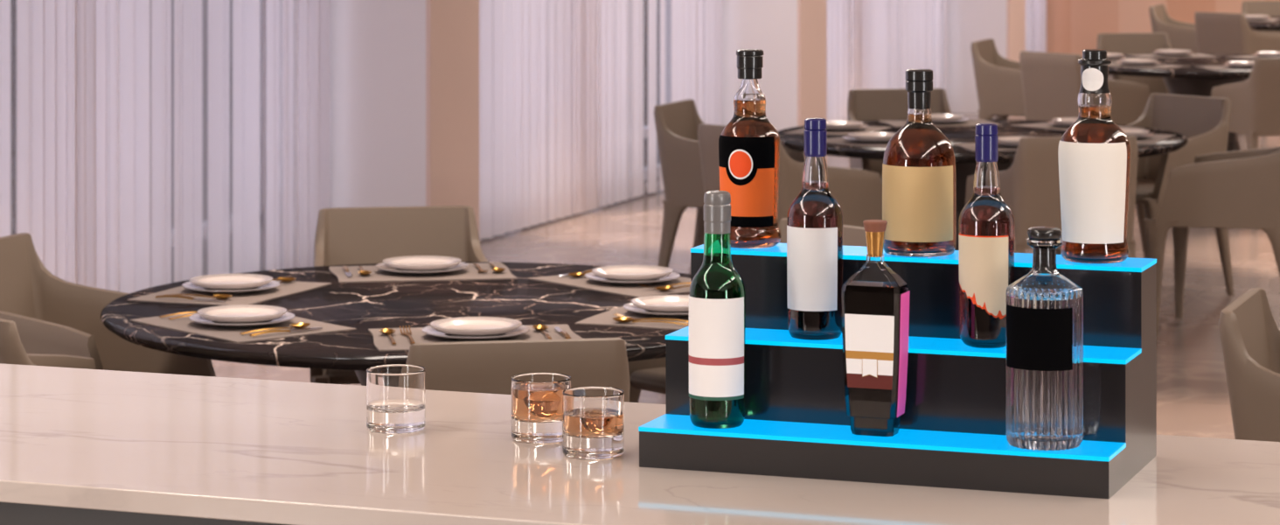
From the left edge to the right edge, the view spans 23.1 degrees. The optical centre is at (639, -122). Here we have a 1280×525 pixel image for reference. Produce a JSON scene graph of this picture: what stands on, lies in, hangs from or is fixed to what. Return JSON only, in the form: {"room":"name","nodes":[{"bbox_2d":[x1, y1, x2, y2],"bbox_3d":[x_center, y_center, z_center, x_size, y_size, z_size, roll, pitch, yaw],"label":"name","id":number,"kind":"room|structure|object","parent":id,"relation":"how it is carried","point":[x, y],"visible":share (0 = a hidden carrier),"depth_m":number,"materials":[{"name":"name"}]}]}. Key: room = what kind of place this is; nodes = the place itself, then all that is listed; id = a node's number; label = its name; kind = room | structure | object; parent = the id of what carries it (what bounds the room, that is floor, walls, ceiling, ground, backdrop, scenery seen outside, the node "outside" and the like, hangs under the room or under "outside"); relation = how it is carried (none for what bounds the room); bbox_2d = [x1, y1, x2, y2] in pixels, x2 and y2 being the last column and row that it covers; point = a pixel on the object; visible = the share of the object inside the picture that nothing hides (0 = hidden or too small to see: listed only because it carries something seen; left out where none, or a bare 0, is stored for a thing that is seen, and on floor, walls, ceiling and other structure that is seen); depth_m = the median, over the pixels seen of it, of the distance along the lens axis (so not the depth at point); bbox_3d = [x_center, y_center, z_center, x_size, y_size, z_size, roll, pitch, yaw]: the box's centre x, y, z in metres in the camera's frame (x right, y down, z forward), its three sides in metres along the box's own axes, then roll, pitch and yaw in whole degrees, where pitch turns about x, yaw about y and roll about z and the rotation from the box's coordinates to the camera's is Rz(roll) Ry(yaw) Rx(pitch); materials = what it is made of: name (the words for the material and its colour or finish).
{"room":"bar","nodes":[
{"label":"bar","id":0,"kind":"room"},
{"bbox_2d":[263,0,479,270],"bbox_3d":[-1.297,0.206,14.188,1.000,3.200,0.550,0,0,20],"label":"wall","id":1,"kind":"structure","parent":0,"point":[404,74],"depth_m":13.87,"materials":[{"name":"white paint"}]},
{"bbox_2d":[10,0,263,282],"bbox_3d":[-3.209,0.206,10.016,0.080,3.200,8.600,0,0,20],"label":"window","id":2,"kind":"structure","parent":1,"relation":"in","point":[13,3],"depth_m":13.61,"materials":[{"name":"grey glass"}]},
{"bbox_2d":[0,0,330,292],"bbox_3d":[-2.850,0.229,9.891,0.160,3.125,8.492,0,0,20],"label":"sheer curtain","id":3,"kind":"object","parent":1,"relation":"hanging from","point":[93,131],"visible":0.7,"depth_m":12.42,"materials":[{"name":"fabric"}]},
{"bbox_2d":[211,112,1279,438],"bbox_3d":[3.328,1.856,11.987,11.200,0.100,30.000,0,0,20],"label":"floor","id":4,"kind":"structure","parent":0,"point":[1193,396],"depth_m":14.54,"materials":[{"name":"tile"}]},
{"bbox_2d":[0,318,96,368],"bbox_3d":[-1.281,1.380,7.117,0.617,0.852,0.584,0,0,-40],"label":"armchair","id":5,"kind":"object","parent":4,"relation":"on","point":[12,351],"visible":0.14,"depth_m":6.77,"materials":[{"name":"beige leather"}]},
{"bbox_2d":[0,232,215,376],"bbox_3d":[-1.460,1.380,8.145,0.617,0.852,0.584,0,0,20],"label":"armchair","id":6,"kind":"object","parent":4,"relation":"on","point":[52,314],"visible":0.34,"depth_m":8.36,"materials":[{"name":"beige leather"}]},
{"bbox_2d":[0,501,285,524],"bbox_3d":[0.097,1.295,4.043,5.700,1.022,0.750,0,0,20],"label":"counter base","id":7,"kind":"object","parent":4,"relation":"on","point":[10,513],"visible":0.02,"depth_m":3.94,"materials":[{"name":"grey"}]},
{"bbox_2d":[0,362,1279,524],"bbox_3d":[0.097,0.770,4.043,5.800,0.028,0.824,0,0,20],"label":"countertop","id":8,"kind":"structure","parent":7,"relation":"on","point":[285,452],"depth_m":3.98,"materials":[{"name":"stone"}]},
{"bbox_2d":[366,363,425,433],"bbox_3d":[-0.335,0.714,4.299,0.081,0.083,0.081,0,0,20],"label":"tumbler","id":9,"kind":"object","parent":8,"relation":"on","point":[395,393],"visible":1,"depth_m":4.27,"materials":[{"name":"clear glass"}]},
{"bbox_2d":[511,372,570,443],"bbox_3d":[-0.133,0.714,4.226,0.084,0.083,0.084,0,0,20],"label":"tumbler","id":10,"kind":"object","parent":8,"relation":"on","point":[536,397],"visible":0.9,"depth_m":4.19,"materials":[{"name":"clear glass"}]},
{"bbox_2d":[562,386,624,459],"bbox_3d":[-0.061,0.714,4.110,0.081,0.083,0.081,0,0,-16],"label":"tumbler","id":11,"kind":"object","parent":8,"relation":"on","point":[593,417],"visible":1,"depth_m":4.08,"materials":[{"name":"clear glass"}]},
{"bbox_2d":[638,243,1156,499],"bbox_3d":[0.338,0.627,4.063,0.611,0.258,0.308,0,0,20],"label":"display stand","id":12,"kind":"object","parent":8,"relation":"on","point":[951,434],"visible":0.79,"depth_m":4.00,"materials":[{"name":"black plastic"}]},
{"bbox_2d":[688,190,745,428],"bbox_3d":[0.100,0.554,4.039,0.074,0.301,0.073,0,0,20],"label":"wine bottle","id":13,"kind":"object","parent":12,"relation":"on","point":[717,294],"visible":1,"depth_m":4.01,"materials":[{"name":"green glass"}]},
{"bbox_2d":[718,48,781,248],"bbox_3d":[0.149,0.365,4.247,0.087,0.266,0.087,0,0,-23],"label":"liquor bottle","id":14,"kind":"object","parent":12,"relation":"on","point":[749,143],"visible":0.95,"depth_m":4.21,"materials":[{"name":"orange glass"}]},
{"bbox_2d":[786,118,842,340],"bbox_3d":[0.230,0.458,4.106,0.073,0.286,0.074,0,0,11],"label":"liquor bottle","id":15,"kind":"object","parent":12,"relation":"on","point":[815,216],"visible":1,"depth_m":4.08,"materials":[{"name":"clear glass"}]},
{"bbox_2d":[841,219,909,436],"bbox_3d":[0.299,0.569,3.974,0.078,0.270,0.054,0,0,20],"label":"liquor bottle","id":16,"kind":"object","parent":12,"relation":"on","point":[875,299],"visible":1,"depth_m":3.95,"materials":[{"name":"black glass"}]},
{"bbox_2d":[882,69,956,257],"bbox_3d":[0.371,0.376,4.163,0.098,0.244,0.099,0,0,20],"label":"liquor bottle","id":17,"kind":"object","parent":12,"relation":"on","point":[919,196],"visible":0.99,"depth_m":4.13,"materials":[{"name":"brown glass"}]},
{"bbox_2d":[958,123,1015,347],"bbox_3d":[0.446,0.458,4.027,0.072,0.285,0.073,0,0,14],"label":"liquor bottle","id":18,"kind":"object","parent":12,"relation":"on","point":[986,236],"visible":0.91,"depth_m":4.00,"materials":[{"name":"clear glass"}]},
{"bbox_2d":[1005,226,1083,450],"bbox_3d":[0.503,0.569,3.893,0.095,0.270,0.096,0,0,36],"label":"liquor bottle","id":19,"kind":"object","parent":12,"relation":"on","point":[1044,307],"visible":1,"depth_m":3.86,"materials":[{"name":"clear glass"}]},
{"bbox_2d":[1057,48,1130,263],"bbox_3d":[0.593,0.361,4.082,0.096,0.274,0.096,0,0,20],"label":"liquor bottle","id":20,"kind":"object","parent":12,"relation":"on","point":[1094,152],"visible":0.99,"depth_m":4.05,"materials":[{"name":"clear glass"}]},
{"bbox_2d":[100,261,691,385],"bbox_3d":[-0.480,1.431,7.786,1.700,0.750,1.700,0,0,20],"label":"round dining table","id":21,"kind":"object","parent":4,"relation":"on","point":[362,306],"visible":0.35,"depth_m":7.63,"materials":[{"name":"black stone"}]},
{"bbox_2d":[127,279,331,305],"bbox_3d":[-1.044,1.054,7.992,0.336,0.003,0.478,0,0,22],"label":"placemat","id":22,"kind":"object","parent":21,"relation":"on","point":[294,287],"visible":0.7,"depth_m":7.91,"materials":[{"name":"fabric"}]},
{"bbox_2d":[155,294,226,301],"bbox_3d":[-1.119,1.045,7.808,0.195,0.009,0.015,0,0,20],"label":"table knife","id":23,"kind":"object","parent":22,"relation":"on","point":[159,295],"visible":1,"depth_m":7.81,"materials":[{"name":"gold metal"}]},
{"bbox_2d":[164,293,232,299],"bbox_3d":[-1.107,1.047,7.847,0.190,0.010,0.038,0,0,20],"label":"spoon","id":24,"kind":"object","parent":22,"relation":"on","point":[218,295],"visible":1,"depth_m":7.84,"materials":[{"name":"gold metal"}]},
{"bbox_2d":[181,279,279,294],"bbox_3d":[-1.044,1.044,7.992,0.248,0.018,0.248,0,0,20],"label":"charger plate","id":25,"kind":"object","parent":22,"relation":"on","point":[273,283],"visible":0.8,"depth_m":7.93,"materials":[{"name":"grey ceramic"}]},
{"bbox_2d":[189,273,272,290],"bbox_3d":[-1.044,1.033,7.992,0.212,0.023,0.212,0,0,20],"label":"dinner plate","id":26,"kind":"object","parent":25,"relation":"on","point":[218,281],"visible":1,"depth_m":8.01,"materials":[{"name":"beige ceramic"}]},
{"bbox_2d":[130,312,356,342],"bbox_3d":[-0.941,1.054,7.401,0.336,0.003,0.478,0,0,-40],"label":"placemat","id":27,"kind":"object","parent":21,"relation":"on","point":[184,323],"visible":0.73,"depth_m":7.32,"materials":[{"name":"fabric"}]},
{"bbox_2d":[188,312,294,327],"bbox_3d":[-0.941,1.044,7.401,0.248,0.018,0.248,0,0,-40],"label":"charger plate","id":28,"kind":"object","parent":27,"relation":"on","point":[196,317],"visible":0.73,"depth_m":7.34,"materials":[{"name":"grey ceramic"}]},
{"bbox_2d":[196,304,287,323],"bbox_3d":[-0.941,1.033,7.401,0.212,0.023,0.212,0,0,-40],"label":"dinner plate","id":29,"kind":"object","parent":28,"relation":"on","point":[240,313],"visible":1,"depth_m":7.42,"materials":[{"name":"beige ceramic"}]},
{"bbox_2d":[239,322,310,333],"bbox_3d":[-0.847,1.047,7.273,0.190,0.010,0.038,0,0,-40],"label":"spoon","id":30,"kind":"object","parent":27,"relation":"on","point":[298,325],"visible":1,"depth_m":7.30,"materials":[{"name":"gold metal"}]},
{"bbox_2d":[249,326,322,336],"bbox_3d":[-0.819,1.045,7.244,0.195,0.009,0.015,0,0,-40],"label":"table knife","id":31,"kind":"object","parent":27,"relation":"on","point":[304,329],"visible":1,"depth_m":7.22,"materials":[{"name":"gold metal"}]},
{"bbox_2d":[328,262,517,282],"bbox_3d":[-0.583,1.054,8.377,0.478,0.003,0.336,0,0,-10],"label":"placemat","id":32,"kind":"object","parent":21,"relation":"on","point":[470,272],"visible":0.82,"depth_m":8.31,"materials":[{"name":"fabric"}]},
{"bbox_2d":[375,261,468,275],"bbox_3d":[-0.583,1.044,8.377,0.248,0.018,0.248,0,0,-10],"label":"charger plate","id":33,"kind":"object","parent":32,"relation":"on","point":[382,266],"visible":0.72,"depth_m":8.31,"materials":[{"name":"grey ceramic"}]},
{"bbox_2d":[382,255,461,271],"bbox_3d":[-0.583,1.033,8.377,0.212,0.023,0.212,0,0,-10],"label":"dinner plate","id":34,"kind":"object","parent":33,"relation":"on","point":[415,262],"visible":1,"depth_m":8.39,"materials":[{"name":"beige ceramic"}]},
{"bbox_2d":[368,324,582,350],"bbox_3d":[-0.377,1.054,7.195,0.478,0.003,0.336,0,0,-9],"label":"placemat","id":35,"kind":"object","parent":21,"relation":"on","point":[382,342],"visible":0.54,"depth_m":7.19,"materials":[{"name":"fabric"}]},
{"bbox_2d":[379,328,396,343],"bbox_3d":[-0.571,1.047,7.151,0.038,0.010,0.190,0,0,-10],"label":"spoon","id":36,"kind":"object","parent":35,"relation":"on","point":[386,331],"visible":1,"depth_m":7.20,"materials":[{"name":"gold metal"}]},
{"bbox_2d":[421,324,529,340],"bbox_3d":[-0.377,1.044,7.195,0.248,0.018,0.248,0,0,-10],"label":"charger plate","id":37,"kind":"object","parent":35,"relation":"on","point":[523,329],"visible":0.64,"depth_m":7.13,"materials":[{"name":"grey ceramic"}]},
{"bbox_2d":[429,316,521,336],"bbox_3d":[-0.377,1.033,7.195,0.212,0.023,0.212,0,0,-10],"label":"dinner plate","id":38,"kind":"object","parent":37,"relation":"on","point":[465,326],"visible":1,"depth_m":7.21,"materials":[{"name":"beige ceramic"}]},
{"bbox_2d":[532,324,551,339],"bbox_3d":[-0.220,1.047,7.212,0.038,0.010,0.190,0,0,-10],"label":"spoon","id":39,"kind":"object","parent":35,"relation":"on","point":[539,327],"visible":0.99,"depth_m":7.26,"materials":[{"name":"gold metal"}]},
{"bbox_2d":[528,271,691,297],"bbox_3d":[-0.020,1.054,8.170,0.336,0.003,0.478,0,0,-39],"label":"placemat","id":40,"kind":"object","parent":21,"relation":"on","point":[582,281],"visible":0.52,"depth_m":8.10,"materials":[{"name":"fabric"}]},
{"bbox_2d":[584,271,680,285],"bbox_3d":[-0.020,1.044,8.170,0.248,0.018,0.248,0,0,-40],"label":"charger plate","id":41,"kind":"object","parent":40,"relation":"on","point":[591,275],"visible":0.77,"depth_m":8.10,"materials":[{"name":"grey ceramic"}]},
{"bbox_2d":[591,264,673,280],"bbox_3d":[-0.020,1.033,8.170,0.212,0.023,0.212,0,0,-40],"label":"dinner plate","id":42,"kind":"object","parent":41,"relation":"on","point":[618,272],"visible":1,"depth_m":8.19,"materials":[{"name":"beige ceramic"}]},
{"bbox_2d":[575,306,688,329],"bbox_3d":[0.083,1.054,7.579,0.336,0.003,0.478,0,0,21],"label":"placemat","id":43,"kind":"object","parent":21,"relation":"on","point":[604,318],"visible":0.35,"depth_m":7.44,"materials":[{"name":"fabric"}]},
{"bbox_2d":[612,317,688,325],"bbox_3d":[0.025,1.047,7.390,0.190,0.010,0.038,0,0,20],"label":"spoon","id":44,"kind":"object","parent":43,"relation":"on","point":[618,319],"visible":1,"depth_m":7.39,"materials":[{"name":"gold metal"}]},
{"bbox_2d":[612,313,688,321],"bbox_3d":[0.034,1.044,7.432,0.201,0.013,0.025,0,0,20],"label":"fork","id":45,"kind":"object","parent":43,"relation":"on","point":[615,314],"visible":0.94,"depth_m":7.43,"materials":[{"name":"gold metal"}]},
{"bbox_2d":[623,302,688,317],"bbox_3d":[0.083,1.044,7.579,0.248,0.018,0.248,0,0,20],"label":"charger plate","id":46,"kind":"object","parent":43,"relation":"on","point":[629,306],"visible":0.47,"depth_m":7.51,"materials":[{"name":"grey ceramic"}]},
{"bbox_2d":[630,294,688,313],"bbox_3d":[0.083,1.033,7.579,0.212,0.023,0.212,0,0,20],"label":"dinner plate","id":47,"kind":"object","parent":46,"relation":"on","point":[660,303],"visible":0.58,"depth_m":7.60,"materials":[{"name":"beige ceramic"}]},
{"bbox_2d":[309,205,487,383],"bbox_3d":[-0.659,1.380,8.814,0.584,0.852,0.617,0,0,-10],"label":"armchair","id":48,"kind":"object","parent":4,"relation":"on","point":[344,235],"visible":0.23,"depth_m":9.07,"materials":[{"name":"beige leather"}]},
{"bbox_2d":[406,337,630,402],"bbox_3d":[-0.301,1.380,6.758,0.584,0.852,0.617,0,0,-10],"label":"armchair","id":49,"kind":"object","parent":4,"relation":"on","point":[473,366],"visible":0.19,"depth_m":6.46,"materials":[{"name":"beige leather"}]},
{"bbox_2d":[653,98,805,273],"bbox_3d":[0.416,1.380,13.262,0.617,0.852,0.584,0,0,20],"label":"armchair","id":50,"kind":"object","parent":4,"relation":"on","point":[677,123],"visible":0.45,"depth_m":13.12,"materials":[{"name":"beige leather"}]},
{"bbox_2d":[627,217,866,402],"bbox_3d":[0.321,1.380,8.455,0.617,0.852,0.584,0,0,-40],"label":"armchair","id":51,"kind":"object","parent":4,"relation":"on","point":[645,374],"visible":0.06,"depth_m":8.50,"materials":[{"name":"beige leather"}]},
{"bbox_2d":[697,123,882,227],"bbox_3d":[0.595,1.380,12.234,0.617,0.852,0.584,0,0,-40],"label":"armchair","id":52,"kind":"object","parent":4,"relation":"on","point":[858,191],"visible":0.34,"depth_m":12.08,"materials":[{"name":"beige leather"}]},
{"bbox_2d":[847,88,951,186],"bbox_3d":[1.216,1.380,13.931,0.584,0.852,0.617,0,0,-10],"label":"armchair","id":53,"kind":"object","parent":4,"relation":"on","point":[878,104],"visible":0.17,"depth_m":14.18,"materials":[{"name":"beige leather"}]},
{"bbox_2d":[777,118,1187,250],"bbox_3d":[1.395,1.431,12.903,1.700,0.750,1.700,0,0,20],"label":"round dining table","id":54,"kind":"object","parent":4,"relation":"on","point":[965,161],"visible":0.21,"depth_m":12.69,"materials":[{"name":"black stone"}]},
{"bbox_2d":[784,125,891,135],"bbox_3d":[0.832,1.054,13.109,0.336,0.003,0.478,0,0,20],"label":"placemat","id":55,"kind":"object","parent":54,"relation":"on","point":[870,128],"visible":0.46,"depth_m":13.02,"materials":[{"name":"fabric"}]},
{"bbox_2d":[826,124,868,131],"bbox_3d":[0.832,1.044,13.109,0.248,0.018,0.248,0,0,20],"label":"charger plate","id":56,"kind":"object","parent":55,"relation":"on","point":[862,126],"visible":0.48,"depth_m":13.02,"materials":[{"name":"grey"}]},
{"bbox_2d":[826,120,863,127],"bbox_3d":[0.832,1.033,13.109,0.212,0.023,0.212,0,0,20],"label":"dinner plate","id":57,"kind":"object","parent":56,"relation":"on","point":[829,123],"visible":0.7,"depth_m":13.07,"materials":[{"name":"beige ceramic"}]},
{"bbox_2d":[827,137,888,148],"bbox_3d":[0.935,1.054,12.518,0.336,0.003,0.478,0,0,-38],"label":"placemat","id":58,"kind":"object","parent":54,"relation":"on","point":[839,140],"visible":0.25,"depth_m":12.44,"materials":[{"name":"fabric"}]},
{"bbox_2d":[842,135,889,143],"bbox_3d":[0.935,1.044,12.518,0.248,0.018,0.248,0,0,-40],"label":"charger plate","id":59,"kind":"object","parent":58,"relation":"on","point":[847,137],"visible":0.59,"depth_m":12.43,"materials":[{"name":"grey ceramic"}]},
{"bbox_2d":[847,132,895,139],"bbox_3d":[0.935,1.033,12.518,0.212,0.023,0.212,0,0,-40],"label":"dinner plate","id":60,"kind":"object","parent":59,"relation":"on","point":[861,135],"visible":0.84,"depth_m":12.53,"materials":[{"name":"beige ceramic"}]},
{"bbox_2d":[877,118,1002,126],"bbox_3d":[1.292,1.054,13.494,0.478,0.003,0.336,0,0,-8],"label":"placemat","id":61,"kind":"object","parent":54,"relation":"on","point":[970,121],"visible":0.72,"depth_m":13.48,"materials":[{"name":"fabric"}]},
{"bbox_2d":[932,117,968,124],"bbox_3d":[1.292,1.044,13.494,0.248,0.018,0.248,0,0,-10],"label":"charger plate","id":62,"kind":"object","parent":61,"relation":"on","point":[963,118],"visible":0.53,"depth_m":13.41,"materials":[{"name":"grey"}]},
{"bbox_2d":[931,113,964,120],"bbox_3d":[1.292,1.033,13.494,0.212,0.023,0.212,0,0,-10],"label":"dinner plate","id":63,"kind":"object","parent":62,"relation":"on","point":[935,116],"visible":0.72,"depth_m":13.46,"materials":[{"name":"beige ceramic"}]},
{"bbox_2d":[952,143,1016,151],"bbox_3d":[1.498,1.054,12.312,0.478,0.003,0.336,0,0,-8],"label":"placemat","id":64,"kind":"object","parent":54,"relation":"on","point":[968,146],"visible":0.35,"depth_m":12.26,"materials":[{"name":"fabric"}]},
{"bbox_2d":[998,142,1017,147],"bbox_3d":[1.498,1.044,12.312,0.248,0.018,0.248,0,0,-10],"label":"charger plate","id":65,"kind":"object","parent":64,"relation":"on","point":[999,143],"visible":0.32,"depth_m":12.23,"materials":[{"name":"grey ceramic"}]},
{"bbox_2d":[998,136,1033,144],"bbox_3d":[1.498,1.033,12.312,0.212,0.023,0.212,0,0,-10],"label":"dinner plate","id":66,"kind":"object","parent":65,"relation":"on","point":[1009,140],"visible":0.4,"depth_m":12.35,"materials":[{"name":"beige ceramic"}]},
{"bbox_2d":[1009,122,1145,130],"bbox_3d":[1.856,1.054,13.288,0.336,0.003,0.478,0,0,-40],"label":"placemat","id":67,"kind":"object","parent":54,"relation":"on","point":[1041,125],"visible":0.47,"depth_m":13.29,"materials":[{"name":"fabric"}]},
{"bbox_2d":[1047,120,1071,127],"bbox_3d":[1.856,1.044,13.287,0.248,0.018,0.248,0,0,-40],"label":"charger plate","id":68,"kind":"object","parent":67,"relation":"on","point":[1050,121],"visible":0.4,"depth_m":13.23,"materials":[{"name":"grey"}]},
{"bbox_2d":[1051,117,1078,124],"bbox_3d":[1.856,1.033,13.287,0.212,0.023,0.212,0,0,-40],"label":"dinner plate","id":69,"kind":"object","parent":68,"relation":"on","point":[1062,120],"visible":0.42,"depth_m":13.31,"materials":[{"name":"beige ceramic"}]},
{"bbox_2d":[1136,133,1175,144],"bbox_3d":[1.959,1.054,12.696,0.336,0.003,0.478,0,0,22],"label":"placemat","id":70,"kind":"object","parent":54,"relation":"on","point":[1155,138],"visible":0.35,"depth_m":12.62,"materials":[{"name":"fabric"}]},
{"bbox_2d":[1135,132,1154,139],"bbox_3d":[1.959,1.044,12.696,0.248,0.018,0.248,0,0,20],"label":"charger plate","id":71,"kind":"object","parent":70,"relation":"on","point":[1147,134],"visible":0.26,"depth_m":12.64,"materials":[{"name":"grey ceramic"}]},
{"bbox_2d":[1120,128,1149,136],"bbox_3d":[1.959,1.033,12.696,0.212,0.023,0.212,0,0,20],"label":"dinner plate","id":72,"kind":"object","parent":71,"relation":"on","point":[1136,132],"visible":0.47,"depth_m":12.68,"materials":[{"name":"beige ceramic"}]},
{"bbox_2d":[970,38,1025,119],"bbox_3d":[2.291,1.380,18.379,0.617,0.852,0.584,0,0,20],"label":"armchair","id":73,"kind":"object","parent":4,"relation":"on","point":[998,81],"visible":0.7,"depth_m":18.22,"materials":[{"name":"beige leather"}]},
{"bbox_2d":[965,135,1138,257],"bbox_3d":[1.574,1.380,11.875,0.584,0.852,0.617,0,0,-10],"label":"armchair","id":74,"kind":"object","parent":4,"relation":"on","point":[1030,187],"visible":0.38,"depth_m":11.58,"materials":[{"name":"beige leather"}]},
{"bbox_2d":[1019,50,1150,125],"bbox_3d":[2.470,1.380,17.351,0.617,0.852,0.584,0,0,-40],"label":"armchair","id":75,"kind":"object","parent":4,"relation":"on","point":[1051,81],"visible":0.45,"depth_m":17.17,"materials":[{"name":"beige leather"}]},
{"bbox_2d":[1096,32,1171,94],"bbox_3d":[3.092,1.380,19.048,0.584,0.852,0.617,0,0,-10],"label":"armchair","id":76,"kind":"object","parent":4,"relation":"on","point":[1147,43],"visible":0.14,"depth_m":19.31,"materials":[{"name":"beige leather"}]},
{"bbox_2d":[1056,93,1234,294],"bbox_3d":[2.196,1.380,13.572,0.617,0.852,0.584,0,0,-40],"label":"armchair","id":77,"kind":"object","parent":4,"relation":"on","point":[1204,121],"visible":0.49,"depth_m":13.63,"materials":[{"name":"beige leather"}]},
{"bbox_2d":[1081,54,1255,151],"bbox_3d":[3.271,1.431,18.020,1.700,0.750,1.700,0,0,20],"label":"round dining table","id":78,"kind":"object","parent":4,"relation":"on","point":[1191,80],"visible":0.21,"depth_m":17.78,"materials":[{"name":"black stone"}]},
{"bbox_2d":[1108,62,1187,69],"bbox_3d":[2.810,1.054,17.635,0.336,0.003,0.478,0,0,-39],"label":"placemat","id":79,"kind":"object","parent":78,"relation":"on","point":[1157,66],"visible":0.6,"depth_m":17.57,"materials":[{"name":"fabric"}]},
{"bbox_2d":[1116,61,1161,65],"bbox_3d":[2.810,1.044,17.635,0.248,0.018,0.248,0,0,-40],"label":"charger plate","id":80,"kind":"object","parent":79,"relation":"on","point":[1119,62],"visible":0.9,"depth_m":17.55,"materials":[{"name":"grey ceramic"}]},
{"bbox_2d":[1120,58,1157,63],"bbox_3d":[2.810,1.033,17.635,0.212,0.023,0.212,0,0,-40],"label":"dinner plate","id":81,"kind":"object","parent":80,"relation":"on","point":[1125,60],"visible":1,"depth_m":17.59,"materials":[{"name":"beige ceramic"}]},
{"bbox_2d":[1125,53,1218,57],"bbox_3d":[3.168,1.054,18.611,0.478,0.003,0.336,0,0,-11],"label":"placemat","id":82,"kind":"object","parent":78,"relation":"on","point":[1193,55],"visible":0.87,"depth_m":18.52,"materials":[{"name":"fabric"}]},
{"bbox_2d":[1151,51,1194,55],"bbox_3d":[3.168,1.044,18.611,0.248,0.018,0.248,0,0,-10],"label":"charger plate","id":83,"kind":"object","parent":82,"relation":"on","point":[1154,52],"visible":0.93,"depth_m":18.53,"materials":[{"name":"grey ceramic"}]},
{"bbox_2d":[1154,48,1190,53],"bbox_3d":[3.168,1.033,18.611,0.212,0.023,0.212,0,0,-10],"label":"dinner plate","id":84,"kind":"object","parent":83,"relation":"on","point":[1165,51],"visible":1,"depth_m":18.56,"materials":[{"name":"beige ceramic"}]},
{"bbox_2d":[1196,65,1252,69],"bbox_3d":[3.374,1.054,17.429,0.478,0.003,0.336,0,0,-10],"label":"placemat","id":85,"kind":"object","parent":78,"relation":"on","point":[1213,67],"visible":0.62,"depth_m":17.35,"materials":[{"name":"fabric"}]},
{"bbox_2d":[1223,63,1252,68],"bbox_3d":[3.374,1.044,17.429,0.248,0.018,0.248,0,0,-10],"label":"charger plate","id":86,"kind":"object","parent":85,"relation":"on","point":[1227,65],"visible":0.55,"depth_m":17.36,"materials":[{"name":"grey ceramic"}]},
{"bbox_2d":[1226,61,1254,65],"bbox_3d":[3.374,1.033,17.429,0.212,0.023,0.212,0,0,-10],"label":"dinner plate","id":87,"kind":"object","parent":86,"relation":"on","point":[1233,63],"visible":0.67,"depth_m":17.38,"materials":[{"name":"beige ceramic"}]},
{"bbox_2d":[1149,4,1197,53],"bbox_3d":[4.168,1.380,23.501,0.617,0.852,0.584,0,0,20],"label":"armchair","id":88,"kind":"object","parent":4,"relation":"on","point":[1181,35],"visible":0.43,"depth_m":23.32,"materials":[{"name":"beige leather"}]},
{"bbox_2d":[1142,146,1279,335],"bbox_3d":[2.375,1.380,12.544,0.617,0.852,0.584,0,0,20],"label":"armchair","id":89,"kind":"object","parent":4,"relation":"on","point":[1236,189],"visible":0.99,"depth_m":12.31,"materials":[{"name":"beige leather"}]},
{"bbox_2d":[1194,11,1279,134],"bbox_3d":[4.347,1.380,22.473,0.617,0.852,0.584,0,0,-40],"label":"armchair","id":90,"kind":"object","parent":4,"relation":"on","point":[1216,32],"visible":0.56,"depth_m":22.24,"materials":[{"name":"beige fabric"}]},
{"bbox_2d":[1210,57,1279,149],"bbox_3d":[3.450,1.380,16.992,0.584,0.852,0.617,0,0,-10],"label":"armchair","id":91,"kind":"object","parent":4,"relation":"on","point":[1255,101],"visible":0.77,"depth_m":16.70,"materials":[{"name":"beige leather"}]},
{"bbox_2d":[1218,287,1279,441],"bbox_3d":[1.639,1.380,7.009,0.617,0.852,0.584,0,0,20],"label":"armchair","id":92,"kind":"object","parent":4,"relation":"on","point":[1249,332],"visible":0.7,"depth_m":6.89,"materials":[{"name":"beige leather"}]},
{"bbox_2d":[1241,0,1279,34],"bbox_3d":[4.969,1.380,24.170,0.584,0.852,0.617,0,0,-10],"label":"armchair","id":93,"kind":"object","parent":4,"relation":"on","point":[1269,8],"visible":0.23,"depth_m":24.42,"materials":[{"name":"beige leather"}]},
{"bbox_2d":[1247,16,1279,31],"bbox_3d":[5.148,1.431,23.142,1.700,0.750,1.700,0,0,20],"label":"round dining table","id":94,"kind":"object","parent":4,"relation":"on","point":[1275,25],"visible":0.31,"depth_m":22.66,"materials":[{"name":"black stone"}]},
{"bbox_2d":[703,0,827,164],"bbox_3d":[0.596,0.206,19.352,1.000,3.200,0.550,0,0,20],"label":"wall","id":95,"kind":"structure","parent":0,"point":[791,35],"depth_m":19.02,"materials":[{"name":"white paint"}]},
{"bbox_2d":[479,0,722,241],"bbox_3d":[-0.302,0.229,16.843,0.160,3.125,4.680,0,0,20],"label":"sheer curtain","id":96,"kind":"object","parent":95,"relation":"hanging from","point":[561,81],"visible":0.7,"depth_m":16.69,"materials":[{"name":"fabric"}]},
{"bbox_2d":[643,0,671,180],"bbox_3d":[-0.689,0.206,16.894,0.080,3.200,4.950,0,0,20],"label":"window","id":97,"kind":"structure","parent":95,"relation":"in","point":[668,3],"depth_m":19.09,"materials":[{"name":"clear glass"}]},
{"bbox_2d":[941,0,1025,113],"bbox_3d":[2.454,0.206,24.422,1.000,3.200,0.550,0,0,20],"label":"wall","id":98,"kind":"structure","parent":0,"point":[969,21],"depth_m":24.11,"materials":[{"name":"white paint"}]},
{"bbox_2d":[1046,0,1279,56],"bbox_3d":[8.387,0.206,25.789,11.200,3.200,0.200,0,0,20],"label":"wall","id":99,"kind":"structure","parent":0,"point":[1073,26],"depth_m":27.27,"materials":[{"name":"paint"}]},
{"bbox_3d":[3.328,-1.444,11.987,11.200,0.100,30.000,0,0,20],"label":"ceiling","id":100,"kind":"structure","parent":0,"visible":0},
{"bbox_2d":[827,0,947,120],"bbox_3d":[1.544,0.229,21.881,0.160,3.125,4.731,0,0,20],"label":"sheer curtain","id":101,"kind":"object","parent":100,"relation":"hanging from","point":[872,44],"visible":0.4,"depth_m":22.34,"materials":[{"name":"fabric"}]},
{"bbox_2d":[1025,0,1046,52],"bbox_3d":[3.068,0.229,26.040,0.160,3.125,2.790,0,0,20],"label":"sheer curtain","id":102,"kind":"object","parent":100,"relation":"hanging from","point":[1035,10],"visible":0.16,"depth_m":26.96,"materials":[{"name":"fabric"}]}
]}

